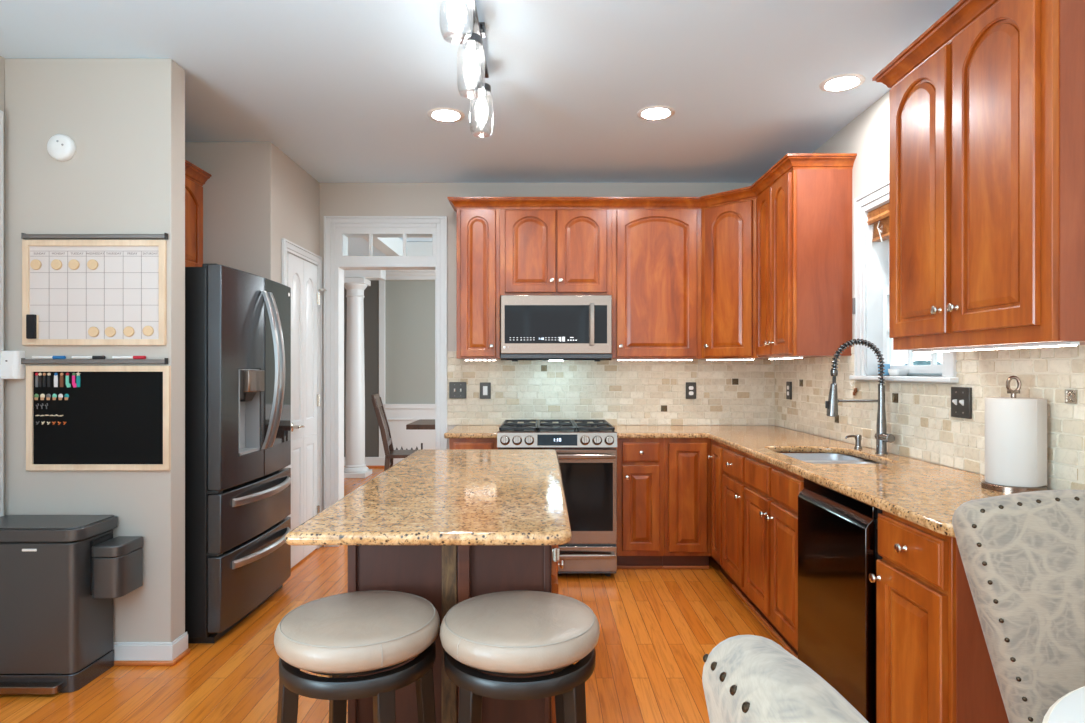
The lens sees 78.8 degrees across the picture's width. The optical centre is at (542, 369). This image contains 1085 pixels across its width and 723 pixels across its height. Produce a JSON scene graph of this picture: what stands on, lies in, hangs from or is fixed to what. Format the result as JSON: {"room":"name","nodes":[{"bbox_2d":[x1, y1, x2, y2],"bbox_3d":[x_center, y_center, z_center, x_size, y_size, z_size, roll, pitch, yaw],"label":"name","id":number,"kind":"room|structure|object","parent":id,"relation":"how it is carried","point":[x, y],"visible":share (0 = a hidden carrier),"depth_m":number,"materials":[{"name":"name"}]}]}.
{"room":"kitchen","nodes":[
{"label":"kitchen","id":0,"kind":"room"},
{"bbox_2d":[0,56,4,515],"bbox_3d":[-2.500,-0.042,0.800,0.120,2.743,6.800,0,0,0],"label":"wall","id":1,"kind":"structure","parent":0,"point":[2,60],"depth_m":2.98,"materials":[{"name":"beige paint"}]},
{"bbox_2d":[0,110,2,516],"bbox_3d":[-2.427,0.086,2.453,0.026,2.487,1.005,0,0,0],"label":"trim","id":2,"kind":"structure","parent":1,"relation":"attached to","point":[1,112],"depth_m":2.94,"materials":[{"name":"white paint"}]},
{"bbox_2d":[5,58,184,641],"bbox_3d":[-2.062,-0.042,3.050,0.755,2.743,0.120,0,0,0],"label":"wall partition","id":3,"kind":"structure","parent":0,"point":[124,118],"depth_m":2.99,"materials":[{"name":"beige paint"}]},
{"bbox_2d":[0,351,24,378],"bbox_3d":[-2.390,-0.023,2.963,0.090,0.127,0.054,0,0,0],"label":"sensor","id":4,"kind":"object","parent":3,"relation":"attached to","point":[11,367],"visible":1,"depth_m":2.94,"materials":[{"name":"white plastic"}]},
{"bbox_2d":[47,134,75,160],"bbox_3d":[-2.173,-1.004,2.972,0.120,0.120,0.036,0,0,0],"label":"smoke detector","id":5,"kind":"object","parent":3,"relation":"attached to","point":[60,147],"visible":1,"depth_m":2.96,"materials":[{"name":"white plastic"}]},
{"bbox_2d":[22,240,166,344],"bbox_3d":[-2.026,-0.349,2.981,0.642,0.475,0.018,0,0,0],"label":"whiteboard","id":6,"kind":"object","parent":3,"relation":"attached to","point":[128,285],"visible":1,"depth_m":2.98,"materials":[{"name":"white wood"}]},
{"bbox_2d":[26,314,38,338],"bbox_3d":[-2.295,-0.195,2.966,0.036,0.108,0.030,0,0,0],"label":"eraser","id":7,"kind":"object","parent":6,"relation":"attached to","point":[32,321],"visible":1,"depth_m":2.95,"materials":[{"name":"black fabric"}]},
{"bbox_2d":[30,259,41,269],"bbox_3d":[-2.288,-0.476,2.977,0.047,0.047,0.008,0,0,0],"label":"magnet","id":8,"kind":"object","parent":6,"relation":"attached to","point":[35,264],"visible":1,"depth_m":2.97,"materials":[{"name":"brown"}]},
{"bbox_2d":[51,259,61,269],"bbox_3d":[-2.195,-0.476,2.977,0.047,0.047,0.008,0,0,0],"label":"magnet","id":9,"kind":"object","parent":6,"relation":"attached to","point":[56,264],"visible":1,"depth_m":2.97,"materials":[{"name":"brown"}]},
{"bbox_2d":[68,259,79,269],"bbox_3d":[-2.117,-0.476,2.977,0.047,0.047,0.008,0,0,0],"label":"magnet","id":10,"kind":"object","parent":6,"relation":"attached to","point":[73,264],"visible":1,"depth_m":2.97,"materials":[{"name":"brown wood"}]},
{"bbox_2d":[87,259,97,269],"bbox_3d":[-2.032,-0.476,2.977,0.047,0.047,0.008,0,0,0],"label":"magnet","id":11,"kind":"object","parent":6,"relation":"attached to","point":[92,264],"visible":1,"depth_m":2.97,"materials":[{"name":"brown wood"}]},
{"bbox_2d":[88,327,98,336],"bbox_3d":[-2.028,-0.172,2.977,0.047,0.047,0.008,0,0,0],"label":"magnet","id":12,"kind":"object","parent":6,"relation":"attached to","point":[93,331],"visible":1,"depth_m":2.97,"materials":[{"name":"brown wood"}]},
{"bbox_2d":[105,327,115,336],"bbox_3d":[-1.953,-0.172,2.977,0.047,0.047,0.008,0,0,0],"label":"magnet","id":13,"kind":"object","parent":6,"relation":"attached to","point":[109,331],"visible":1,"depth_m":2.97,"materials":[{"name":"brown"}]},
{"bbox_2d":[123,326,133,336],"bbox_3d":[-1.869,-0.173,2.977,0.047,0.047,0.008,0,0,0],"label":"magnet","id":14,"kind":"object","parent":6,"relation":"attached to","point":[128,331],"visible":1,"depth_m":2.97,"materials":[{"name":"brown"}]},
{"bbox_2d":[143,326,153,335],"bbox_3d":[-1.781,-0.177,2.977,0.047,0.047,0.008,0,0,0],"label":"magnet","id":15,"kind":"object","parent":6,"relation":"attached to","point":[147,330],"visible":1,"depth_m":2.97,"materials":[{"name":"brown"}]},
{"bbox_2d":[21,233,167,239],"bbox_3d":[-2.021,-0.603,2.978,0.647,0.026,0.025,0,0,0],"label":"rail","id":16,"kind":"object","parent":3,"relation":"attached to","point":[23,235],"visible":1,"depth_m":2.97,"materials":[{"name":"grey"}]},
{"bbox_2d":[21,358,167,363],"bbox_3d":[-2.023,-0.040,2.978,0.652,0.028,0.025,0,0,0],"label":"rail","id":17,"kind":"object","parent":3,"relation":"attached to","point":[23,360],"visible":1,"depth_m":2.97,"materials":[{"name":"grey metal"}]},
{"bbox_2d":[32,356,65,358],"bbox_3d":[-2.229,-0.056,2.977,0.145,0.015,0.016,0,0,0],"label":"marker","id":18,"kind":"object","parent":17,"relation":"on","point":[33,357],"visible":1,"depth_m":2.97,"materials":[{"name":"white plastic"}]},
{"bbox_2d":[71,356,105,358],"bbox_3d":[-2.050,-0.056,2.977,0.145,0.015,0.016,0,0,0],"label":"marker","id":19,"kind":"object","parent":17,"relation":"on","point":[72,357],"visible":1,"depth_m":2.97,"materials":[{"name":"white plastic"}]},
{"bbox_2d":[112,356,145,358],"bbox_3d":[-1.867,-0.056,2.977,0.145,0.015,0.016,0,0,0],"label":"marker","id":20,"kind":"object","parent":17,"relation":"on","point":[113,357],"visible":1,"depth_m":2.97,"materials":[{"name":"white plastic"}]},
{"bbox_2d":[26,366,170,470],"bbox_3d":[-2.007,0.217,2.981,0.644,0.472,0.018,0,0,0],"label":"chalkboard","id":21,"kind":"object","parent":3,"relation":"attached to","point":[118,418],"visible":1,"depth_m":2.98,"materials":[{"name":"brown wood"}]},
{"bbox_2d":[38,373,41,386],"bbox_3d":[-2.271,0.045,2.979,0.015,0.066,0.004,0,0,0],"label":"magnet","id":22,"kind":"object","parent":21,"relation":"attached to","point":[39,374],"visible":1,"depth_m":2.98,"materials":[{"name":"black paint"}]},
{"bbox_2d":[47,373,50,386],"bbox_3d":[-2.231,0.045,2.979,0.015,0.066,0.004,0,0,0],"label":"magnet","id":23,"kind":"object","parent":21,"relation":"attached to","point":[48,374],"visible":1,"depth_m":2.98,"materials":[{"name":"black paint"}]},
{"bbox_2d":[54,373,57,386],"bbox_3d":[-2.200,0.045,2.979,0.017,0.066,0.004,0,0,0],"label":"magnet","id":24,"kind":"object","parent":21,"relation":"attached to","point":[55,374],"visible":1,"depth_m":2.98,"materials":[{"name":"white paint"}]},
{"bbox_2d":[60,373,63,386],"bbox_3d":[-2.173,0.045,2.979,0.017,0.066,0.004,0,0,0],"label":"magnet","id":25,"kind":"object","parent":21,"relation":"attached to","point":[61,374],"visible":1,"depth_m":2.98,"materials":[{"name":"brown paint"}]},
{"bbox_2d":[66,373,70,387],"bbox_3d":[-2.144,0.045,2.979,0.022,0.068,0.004,0,0,0],"label":"magnet","id":26,"kind":"object","parent":21,"relation":"attached to","point":[68,384],"visible":1,"depth_m":2.98,"materials":[{"name":"teal paint"}]},
{"bbox_2d":[76,372,80,386],"bbox_3d":[-2.098,0.042,2.979,0.021,0.070,0.004,0,0,0],"label":"magnet","id":27,"kind":"object","parent":21,"relation":"attached to","point":[78,380],"visible":1,"depth_m":2.98,"materials":[{"name":"teal paint"}]},
{"bbox_2d":[113,632,189,665],"bbox_3d":[-2.050,1.281,3.037,0.781,0.098,0.146,0,0,0],"label":"baseboard","id":28,"kind":"structure","parent":3,"relation":"attached to","point":[125,653],"depth_m":2.98,"materials":[{"name":"white paint"}]},
{"bbox_2d":[185,142,319,566],"bbox_3d":[-2.062,-0.042,4.535,0.755,2.743,0.890,0,0,0],"label":"wall","id":29,"kind":"structure","parent":0,"point":[255,197],"depth_m":4.09,"materials":[{"name":"beige paint"}]},
{"bbox_2d":[185,160,211,266],"bbox_3d":[-2.244,-0.889,3.603,0.381,0.639,1.067,0,0,0],"label":"upper cabinet","id":30,"kind":"object","parent":29,"relation":"attached to","point":[195,177],"visible":0.13,"depth_m":3.95,"materials":[{"name":"brown wood"}]},
{"bbox_2d":[282,238,326,567],"bbox_3d":[-1.649,0.241,4.610,0.070,2.178,0.724,0,0,0],"label":"pantry door","id":31,"kind":"structure","parent":29,"relation":"in","point":[304,278],"depth_m":4.63,"materials":[{"name":"white paint"}]},
{"bbox_2d":[348,238,386,255],"bbox_3d":[-1.050,-1.410,7.075,6.300,0.080,3.950,0,0,0],"label":"ceiling","id":32,"kind":"structure","parent":0,"point":[356,246],"depth_m":7.44,"materials":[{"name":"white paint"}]},
{"bbox_2d":[344,270,385,279],"bbox_3d":[-3.100,-1.255,8.280,2.200,0.230,0.240,0,0,0],"label":"trim","id":33,"kind":"structure","parent":32,"relation":"attached to","point":[368,274],"depth_m":8.16,"materials":[{"name":"white paint"}]},
{"bbox_2d":[363,238,431,255],"bbox_3d":[-0.275,-1.460,7.000,3.150,0.210,2.400,0,0,0],"label":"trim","id":34,"kind":"structure","parent":32,"relation":"attached to","point":[388,246],"depth_m":7.82,"materials":[{"name":"white paint"}]},
{"bbox_2d":[344,280,434,456],"bbox_3d":[-1.050,-0.195,9.100,6.300,3.050,0.140,0,0,0],"label":"wall","id":35,"kind":"structure","parent":0,"point":[409,304],"depth_m":9.05,"materials":[{"name":"grey paint"}]},
{"bbox_2d":[344,457,403,467],"bbox_3d":[-1.100,1.260,9.023,6.200,0.140,0.055,0,0,0],"label":"baseboard","id":36,"kind":"structure","parent":35,"relation":"attached to","point":[371,462],"depth_m":9.01,"materials":[{"name":"white paint"}]},
{"bbox_2d":[379,280,384,456],"bbox_3d":[-2.203,0.050,9.035,0.085,2.560,0.030,0,0,0],"label":"trim","id":37,"kind":"structure","parent":35,"relation":"attached to","point":[381,282],"depth_m":9.02,"materials":[{"name":"white paint"}]},
{"bbox_2d":[385,404,434,449],"bbox_3d":[-0.080,0.848,9.030,4.160,0.765,0.040,0,0,0],"label":"trim","id":38,"kind":"structure","parent":35,"relation":"attached to","point":[398,416],"depth_m":9.04,"materials":[{"name":"white paint"}]},
{"bbox_2d":[386,270,434,279],"bbox_3d":[-1.100,-1.300,8.990,6.200,0.140,0.120,0,0,0],"label":"trim","id":39,"kind":"structure","parent":35,"relation":"attached to","point":[390,274],"depth_m":8.98,"materials":[{"name":"white paint"}]},
{"bbox_2d":[0,468,787,722],"bbox_3d":[-1.050,1.360,3.350,6.300,0.060,11.900,0,0,0],"label":"floor","id":40,"kind":"structure","parent":0,"point":[657,626],"depth_m":2.98,"materials":[{"name":"brown wood"}]},
{"bbox_2d":[0,515,117,693],"bbox_3d":[-2.168,0.991,2.825,0.513,0.678,0.311,0,0,0],"label":"trash can","id":41,"kind":"object","parent":40,"relation":"on","point":[55,637],"visible":0.99,"depth_m":2.72,"materials":[{"name":"grey metal"}]},
{"bbox_2d":[92,536,142,598],"bbox_3d":[-1.857,0.859,2.885,0.121,0.222,0.178,0,0,0],"label":"bin","id":42,"kind":"object","parent":41,"relation":"hanging from","point":[117,562],"visible":1,"depth_m":2.81,"materials":[{"name":"grey metal"}]},
{"bbox_2d":[185,264,290,642],"bbox_3d":[-1.922,0.407,3.632,0.976,1.846,0.886,0,0,0],"label":"refrigerator","id":43,"kind":"object","parent":40,"relation":"on","point":[238,322],"visible":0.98,"depth_m":3.30,"materials":[{"name":"black metal"}]},
{"bbox_2d":[274,591,439,722],"bbox_3d":[-0.468,0.973,1.685,0.406,0.714,0.406,0,0,0],"label":"bar stool","id":44,"kind":"object","parent":40,"relation":"on","point":[339,636],"visible":1,"depth_m":1.56,"materials":[{"name":"beige leather"}]},
{"bbox_2d":[274,591,439,673],"bbox_3d":[-0.468,0.654,1.685,0.406,0.076,0.406,0,0,0],"label":"seat cushion","id":45,"kind":"object","parent":44,"relation":"on","point":[360,632],"depth_m":1.58,"materials":[{"name":"beige leather"}]},
{"bbox_2d":[344,278,371,477],"bbox_3d":[-2.355,0.096,8.280,0.340,2.468,0.340,0,0,0],"label":"column","id":46,"kind":"structure","parent":40,"relation":"on","point":[355,466],"depth_m":8.18,"materials":[{"name":"white paint"}]},
{"bbox_2d":[371,394,416,470],"bbox_3d":[-1.476,0.792,6.943,0.593,1.075,0.440,0,0,-7],"label":"chair","id":47,"kind":"object","parent":40,"relation":"on","point":[390,453],"visible":0.57,"depth_m":6.75,"materials":[{"name":"brown wood"}]},
{"bbox_2d":[406,419,434,429],"bbox_3d":[-0.580,0.943,7.060,1.620,0.775,0.720,0,0,0],"label":"dining table","id":48,"kind":"object","parent":40,"relation":"on","point":[421,424],"visible":0.08,"depth_m":6.70,"materials":[{"name":"brown wood"}]},
{"bbox_2d":[348,545,563,722],"bbox_3d":[-0.247,0.889,2.666,0.645,0.881,1.509,0,0,0],"label":"kitchen island","id":49,"kind":"object","parent":40,"relation":"on","point":[446,576],"visible":0.3,"depth_m":1.94,"materials":[{"name":"brown wood"}]},
{"bbox_2d":[285,449,571,544],"bbox_3d":[-0.292,0.431,2.563,0.735,0.034,1.782,0,0,0],"label":"island countertop","id":50,"kind":"structure","parent":49,"relation":"on","point":[430,496],"depth_m":2.05,"materials":[{"name":"stone"}]},
{"bbox_2d":[449,438,496,448],"bbox_3d":[-0.459,0.890,4.646,0.322,0.880,0.665,0,0,0],"label":"base cabinet","id":51,"kind":"object","parent":40,"relation":"on","point":[454,443],"visible":0.03,"depth_m":4.35,"materials":[{"name":"brown wood"}]},
{"bbox_2d":[444,425,500,437],"bbox_3d":[-0.473,0.433,4.655,0.357,0.034,0.646,0,0,0],"label":"countertop","id":52,"kind":"structure","parent":51,"relation":"on","point":[459,431],"depth_m":4.46,"materials":[{"name":"beige stone"}]},
{"bbox_2d":[440,591,599,722],"bbox_3d":[-0.059,0.973,1.685,0.406,0.714,0.406,0,0,-16],"label":"bar stool","id":53,"kind":"object","parent":40,"relation":"on","point":[505,633],"visible":1,"depth_m":1.55,"materials":[{"name":"beige leather"}]},
{"bbox_2d":[440,591,599,673],"bbox_3d":[-0.059,0.654,1.685,0.406,0.076,0.406,0,0,-16],"label":"seat cushion","id":54,"kind":"object","parent":53,"relation":"on","point":[505,632],"depth_m":1.58,"materials":[{"name":"beige leather"}]},
{"bbox_2d":[497,420,616,575],"bbox_3d":[0.090,0.850,4.550,0.762,0.960,0.831,0,0,0],"label":"gas range","id":55,"kind":"object","parent":40,"relation":"on","point":[587,452],"visible":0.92,"depth_m":4.19,"materials":[{"name":"silver metal"}]},
{"bbox_2d":[502,425,611,431],"bbox_3d":[0.090,0.418,4.582,0.762,0.013,0.745,0,0,0],"label":"cooktop","id":56,"kind":"object","parent":55,"relation":"in","point":[537,430],"depth_m":4.42,"materials":[{"name":"black metal"}]},
{"bbox_2d":[616,438,663,568],"bbox_3d":[0.639,0.890,4.646,0.322,0.880,0.665,0,0,0],"label":"base cabinet","id":57,"kind":"object","parent":40,"relation":"on","point":[640,461],"visible":0.9,"depth_m":4.35,"materials":[{"name":"brown wood"}]},
{"bbox_2d":[662,438,733,583],"bbox_3d":[1.276,0.890,4.512,0.950,0.880,0.934,0,0,0],"label":"base cabinet","id":58,"kind":"object","parent":40,"relation":"on","point":[693,467],"visible":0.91,"depth_m":4.34,"materials":[{"name":"brown wood"}]},
{"bbox_2d":[607,425,1012,537],"bbox_3d":[1.112,0.433,3.366,1.276,0.034,3.224,0,0,0],"label":"countertop","id":59,"kind":"structure","parent":58,"relation":"on","point":[925,494],"depth_m":2.71,"materials":[{"name":"beige stone"}]},
{"bbox_2d":[781,453,877,463],"bbox_3d":[1.405,0.552,3.261,0.436,0.199,0.669,0,0,0],"label":"sink","id":60,"kind":"object","parent":59,"relation":"in","point":[819,458],"visible":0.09,"depth_m":3.57,"materials":[{"name":"silver metal"}]},
{"bbox_2d":[845,434,861,448],"bbox_3d":[1.646,0.380,3.500,0.092,0.073,0.040,0,0,0],"label":"soap dispenser","id":61,"kind":"object","parent":59,"relation":"on","point":[858,438],"visible":1,"depth_m":3.49,"materials":[{"name":"silver metal"}]},
{"bbox_2d":[825,339,894,453],"bbox_3d":[1.557,0.130,3.250,0.304,0.572,0.120,0,0,0],"label":"faucet","id":62,"kind":"object","parent":59,"relation":"on","point":[882,437],"visible":1,"depth_m":3.27,"materials":[{"name":"silver metal"}]},
{"bbox_2d":[981,376,1047,493],"bbox_3d":[1.640,0.218,2.300,0.190,0.397,0.190,0,0,0],"label":"paper towel holder","id":63,"kind":"object","parent":59,"relation":"on","point":[989,486],"visible":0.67,"depth_m":2.27,"materials":[{"name":"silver metal"}]},
{"bbox_2d":[985,397,1046,486],"bbox_3d":[1.640,0.245,2.300,0.168,0.296,0.168,0,0,0],"label":"paper towel roll","id":64,"kind":"object","parent":63,"relation":"on","point":[1015,428],"visible":1,"depth_m":2.23,"materials":[{"name":"beige paper"}]},
{"bbox_2d":[722,445,812,612],"bbox_3d":[1.406,0.890,3.823,0.690,0.880,0.440,0,0,0],"label":"base cabinet","id":65,"kind":"object","parent":40,"relation":"on","point":[733,480],"visible":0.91,"depth_m":3.78,"materials":[{"name":"brown wood"}]},
{"bbox_2d":[702,635,868,722],"bbox_3d":[0.496,0.808,0.555,0.624,1.043,0.550,0,0,0],"label":"dining chair","id":66,"kind":"object","parent":40,"relation":"on","point":[746,678],"visible":1,"depth_m":0.64,"materials":[{"name":"fabric"}]},
{"bbox_2d":[744,455,861,658],"bbox_3d":[1.406,0.890,3.193,0.690,0.880,0.815,0,0,0],"label":"base cabinet","id":67,"kind":"object","parent":40,"relation":"on","point":[771,493],"visible":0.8,"depth_m":3.14,"materials":[{"name":"brown wood"}]},
{"bbox_2d":[798,478,882,722],"bbox_3d":[1.411,0.891,2.475,0.679,0.877,0.607,0,0,0],"label":"dishwasher","id":68,"kind":"object","parent":40,"relation":"on","point":[838,532],"visible":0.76,"depth_m":2.39,"materials":[{"name":"black metal"}]},
{"bbox_2d":[869,511,1008,722],"bbox_3d":[1.406,0.890,1.977,0.690,0.880,0.372,0,0,0],"label":"base cabinet","id":69,"kind":"object","parent":40,"relation":"on","point":[934,664],"visible":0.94,"depth_m":1.88,"materials":[{"name":"brown wood"}]},
{"bbox_2d":[952,490,1084,722],"bbox_3d":[1.248,0.808,1.321,0.550,1.045,0.612,0,0,4],"label":"dining chair","id":70,"kind":"object","parent":40,"relation":"on","point":[1022,554],"visible":1,"depth_m":1.51,"materials":[{"name":"fabric"}]},
{"bbox_2d":[1042,686,1084,722],"bbox_3d":[1.215,0.954,0.745,1.044,0.752,1.044,0,0,0],"label":"round table","id":71,"kind":"object","parent":40,"relation":"on","point":[1070,708],"visible":1,"depth_m":1.12,"materials":[{"name":"beige"}]},
{"bbox_2d":[400,238,431,241],"bbox_3d":[-0.250,-1.605,7.000,3.300,0.070,2.600,0,0,0],"label":"ceiling","id":72,"kind":"structure","parent":0,"point":[408,239],"depth_m":7.94,"materials":[{"name":"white paint"}]},
{"bbox_2d":[0,0,959,182],"bbox_3d":[-1.050,-1.453,1.250,6.300,0.080,7.700,0,0,0],"label":"ceiling","id":73,"kind":"structure","parent":0,"point":[346,90],"depth_m":3.13,"materials":[{"name":"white paint"}]},
{"bbox_2d":[427,108,464,121],"bbox_3d":[-0.537,-1.409,3.657,0.208,0.007,0.208,0,0,0],"label":"recessed light","id":74,"kind":"object","parent":73,"relation":"in","point":[437,114],"visible":1,"depth_m":3.64,"materials":[{"name":"white plastic"}]},
{"bbox_2d":[440,0,492,137],"bbox_3d":[-0.285,-1.252,2.393,0.109,0.323,1.444,0,0,0],"label":"pendant light","id":75,"kind":"object","parent":73,"relation":"hanging from","point":[471,41],"visible":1,"depth_m":2.61,"materials":[{"name":"glass"}]},
{"bbox_2d":[440,0,472,43],"bbox_3d":[-0.285,-1.224,2.170,0.109,0.268,0.109,0,0,0],"label":"shade","id":76,"kind":"object","parent":75,"relation":"on","point":[456,6],"depth_m":2.16,"materials":[{"name":"clear glass"}]},
{"bbox_2d":[457,28,484,98],"bbox_3d":[-0.285,-1.224,2.615,0.109,0.268,0.109,0,0,0],"label":"shade","id":77,"kind":"object","parent":75,"relation":"on","point":[475,42],"depth_m":2.60,"materials":[{"name":"clear glass"}]},
{"bbox_2d":[470,77,492,137],"bbox_3d":[-0.285,-1.224,3.060,0.109,0.268,0.109,0,0,0],"label":"shade","id":78,"kind":"object","parent":75,"relation":"on","point":[481,106],"depth_m":3.04,"materials":[{"name":"clear glass"}]},
{"bbox_2d":[637,105,674,120],"bbox_3d":[0.621,-1.409,3.629,0.208,0.007,0.208,0,0,0],"label":"recessed light","id":79,"kind":"object","parent":73,"relation":"in","point":[659,112],"visible":1,"depth_m":3.62,"materials":[{"name":"white plastic"}]},
{"bbox_2d":[819,74,864,91],"bbox_3d":[1.472,-1.409,3.249,0.208,0.007,0.208,0,0,0],"label":"recessed light","id":80,"kind":"object","parent":73,"relation":"in","point":[843,82],"visible":1,"depth_m":3.24,"materials":[{"name":"white glass"}]},
{"bbox_2d":[320,183,752,545],"bbox_3d":[-0.300,-0.042,5.040,4.600,2.743,0.120,0,0,0],"label":"wall","id":81,"kind":"structure","parent":0,"point":[336,199],"depth_m":4.98,"materials":[{"name":"beige paint"}]},
{"bbox_2d":[324,216,446,546],"bbox_3d":[-1.185,0.086,4.969,0.928,2.487,0.022,0,0,0],"label":"trim","id":82,"kind":"structure","parent":81,"relation":"attached to","point":[330,222],"depth_m":4.96,"materials":[{"name":"white paint"}]},
{"bbox_2d":[335,227,435,546],"bbox_3d":[-1.185,0.128,5.037,0.764,2.405,0.146,0,0,0],"label":"door frame","id":83,"kind":"structure","parent":81,"relation":"in","point":[343,262],"depth_m":4.97,"materials":[{"name":"white paint"}]},
{"bbox_2d":[449,382,465,397],"bbox_3d":[-0.641,0.152,4.958,0.128,0.122,0.028,0,0,0],"label":"switch plate","id":84,"kind":"object","parent":81,"relation":"attached to","point":[456,389],"visible":1,"depth_m":4.96,"materials":[{"name":"grey metal"}]},
{"bbox_2d":[456,209,500,360],"bbox_3d":[-0.458,-0.607,4.794,0.306,1.077,0.370,0,0,0],"label":"upper cabinet","id":85,"kind":"object","parent":81,"relation":"attached to","point":[478,299],"depth_m":4.64,"materials":[{"name":"brown wood"}]},
{"bbox_2d":[447,153,856,211],"bbox_3d":[0.604,-1.173,4.468,2.738,0.072,0.801,0,0,24],"label":"crown molding","id":86,"kind":"structure","parent":85,"relation":"attached to","point":[790,161],"depth_m":4.60,"materials":[{"name":"brown wood"}]},
{"bbox_2d":[480,382,490,398],"bbox_3d":[-0.434,0.155,4.964,0.082,0.122,0.016,0,0,0],"label":"switch plate","id":87,"kind":"object","parent":81,"relation":"attached to","point":[485,387],"visible":1,"depth_m":4.96,"materials":[{"name":"grey metal"}]},
{"bbox_2d":[500,209,611,296],"bbox_3d":[0.091,-0.834,4.794,0.790,0.622,0.370,0,0,0],"label":"upper cabinet","id":88,"kind":"object","parent":81,"relation":"attached to","point":[543,251],"visible":0.97,"depth_m":4.64,"materials":[{"name":"brown wood"}]},
{"bbox_2d":[501,295,611,360],"bbox_3d":[0.092,-0.289,4.748,0.771,0.459,0.453,0,0,0],"label":"microwave","id":89,"kind":"object","parent":88,"relation":"attached to","point":[533,327],"visible":1,"depth_m":4.57,"materials":[{"name":"silver metal"}]},
{"bbox_2d":[447,351,774,424],"bbox_3d":[0.513,0.138,4.974,2.476,0.557,0.012,0,0,0],"label":"backsplash","id":90,"kind":"structure","parent":81,"relation":"attached to","point":[728,392],"depth_m":4.97,"materials":[{"name":"beige tile"}]},
{"bbox_2d":[612,209,700,360],"bbox_3d":[0.803,-0.607,4.794,0.632,1.077,0.370,0,0,0],"label":"upper cabinet","id":91,"kind":"object","parent":81,"relation":"attached to","point":[656,253],"depth_m":4.64,"materials":[{"name":"brown wood"}]},
{"bbox_2d":[686,382,695,398],"bbox_3d":[1.113,0.155,4.964,0.078,0.125,0.016,0,0,0],"label":"outlet","id":92,"kind":"object","parent":81,"relation":"attached to","point":[690,386],"visible":1,"depth_m":4.96,"materials":[{"name":"grey metal"}]},
{"bbox_2d":[701,198,767,359],"bbox_3d":[1.435,-0.607,4.670,0.632,1.077,0.619,0,0,0],"label":"upper cabinet","id":93,"kind":"object","parent":81,"relation":"attached to","point":[728,231],"depth_m":4.49,"materials":[{"name":"brown wood"}]},
{"bbox_2d":[775,91,984,475],"bbox_3d":[1.822,-0.042,1.190,0.140,2.743,7.580,0,0,0],"label":"wall","id":94,"kind":"structure","parent":0,"point":[867,135],"depth_m":3.56,"materials":[{"name":"beige paint"}]},
{"bbox_2d":[786,382,791,399],"bbox_3d":[1.736,0.145,4.660,0.016,0.125,0.078,0,0,0],"label":"outlet","id":95,"kind":"object","parent":94,"relation":"attached to","point":[788,384],"visible":1,"depth_m":4.63,"materials":[{"name":"grey metal"}]},
{"bbox_2d":[756,169,851,359],"bbox_3d":[1.560,-0.607,4.048,0.382,1.077,0.624,0,0,0],"label":"upper cabinet","id":96,"kind":"object","parent":94,"relation":"attached to","point":[804,220],"depth_m":3.74,"materials":[{"name":"brown wood"}]},
{"bbox_2d":[849,181,958,382],"bbox_3d":[1.803,-0.448,3.228,0.192,1.004,0.915,0,0,0],"label":"window","id":97,"kind":"structure","parent":94,"relation":"in","point":[871,319],"depth_m":3.57,"materials":[{"name":"white paint"}]},
{"bbox_2d":[852,298,854,313],"bbox_3d":[1.726,-0.355,3.662,0.016,0.090,0.013,0,0,0],"label":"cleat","id":98,"kind":"object","parent":97,"relation":"attached to","point":[853,299],"visible":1,"depth_m":3.65,"materials":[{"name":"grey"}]},
{"bbox_2d":[866,203,888,303],"bbox_3d":[1.784,-0.431,3.253,0.086,0.842,0.742,0,0,0],"label":"window blind","id":99,"kind":"object","parent":97,"relation":"attached to","point":[879,216],"visible":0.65,"depth_m":3.48,"materials":[{"name":"brown wood"}]},
{"bbox_2d":[878,364,889,375],"bbox_3d":[1.787,-0.001,3.460,0.060,0.060,0.060,0,0,0],"label":"cup","id":100,"kind":"object","parent":97,"relation":"on","point":[887,366],"visible":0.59,"depth_m":3.43,"materials":[{"name":"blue glass"}]},
{"bbox_2d":[888,369,908,375],"bbox_3d":[1.787,0.011,3.320,0.060,0.035,0.100,0,0,0],"label":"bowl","id":101,"kind":"object","parent":97,"relation":"on","point":[892,372],"visible":1,"depth_m":3.28,"materials":[{"name":"white ceramic"}]},
{"bbox_2d":[774,345,1084,489],"bbox_3d":[1.746,0.142,3.212,0.012,0.547,3.525,0,0,0],"label":"backsplash","id":102,"kind":"structure","parent":94,"relation":"attached to","point":[918,415],"depth_m":2.82,"materials":[{"name":"beige tile"}]},
{"bbox_2d":[951,387,971,418],"bbox_3d":[1.730,0.135,2.742,0.028,0.128,0.122,0,0,0],"label":"switch plate","id":103,"kind":"object","parent":94,"relation":"attached to","point":[961,397],"visible":1,"depth_m":2.72,"materials":[{"name":"grey metal"}]},
{"bbox_2d":[872,0,1084,352],"bbox_3d":[1.558,-0.638,2.260,0.387,1.141,0.949,0,0,0],"label":"upper cabinet","id":104,"kind":"object","parent":94,"relation":"attached to","point":[987,104],"depth_m":2.07,"materials":[{"name":"brown wood"}]},
{"label":"outside","id":105,"kind":"structure","parent":0,"visible":0},
{"bbox_3d":[8.100,2.180,4.000,11.800,0.100,16.000,0,0,0],"label":"ground","id":106,"kind":"structure","parent":105,"visible":0},
{"bbox_2d":[905,360,941,364],"bbox_3d":[5.749,0.955,8.143,1.972,2.486,9.815,0,0,0],"label":"hedge","id":107,"kind":"object","parent":106,"relation":"on","point":[919,362],"visible":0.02,"depth_m":9.08,"materials":[{"name":"green plant"}]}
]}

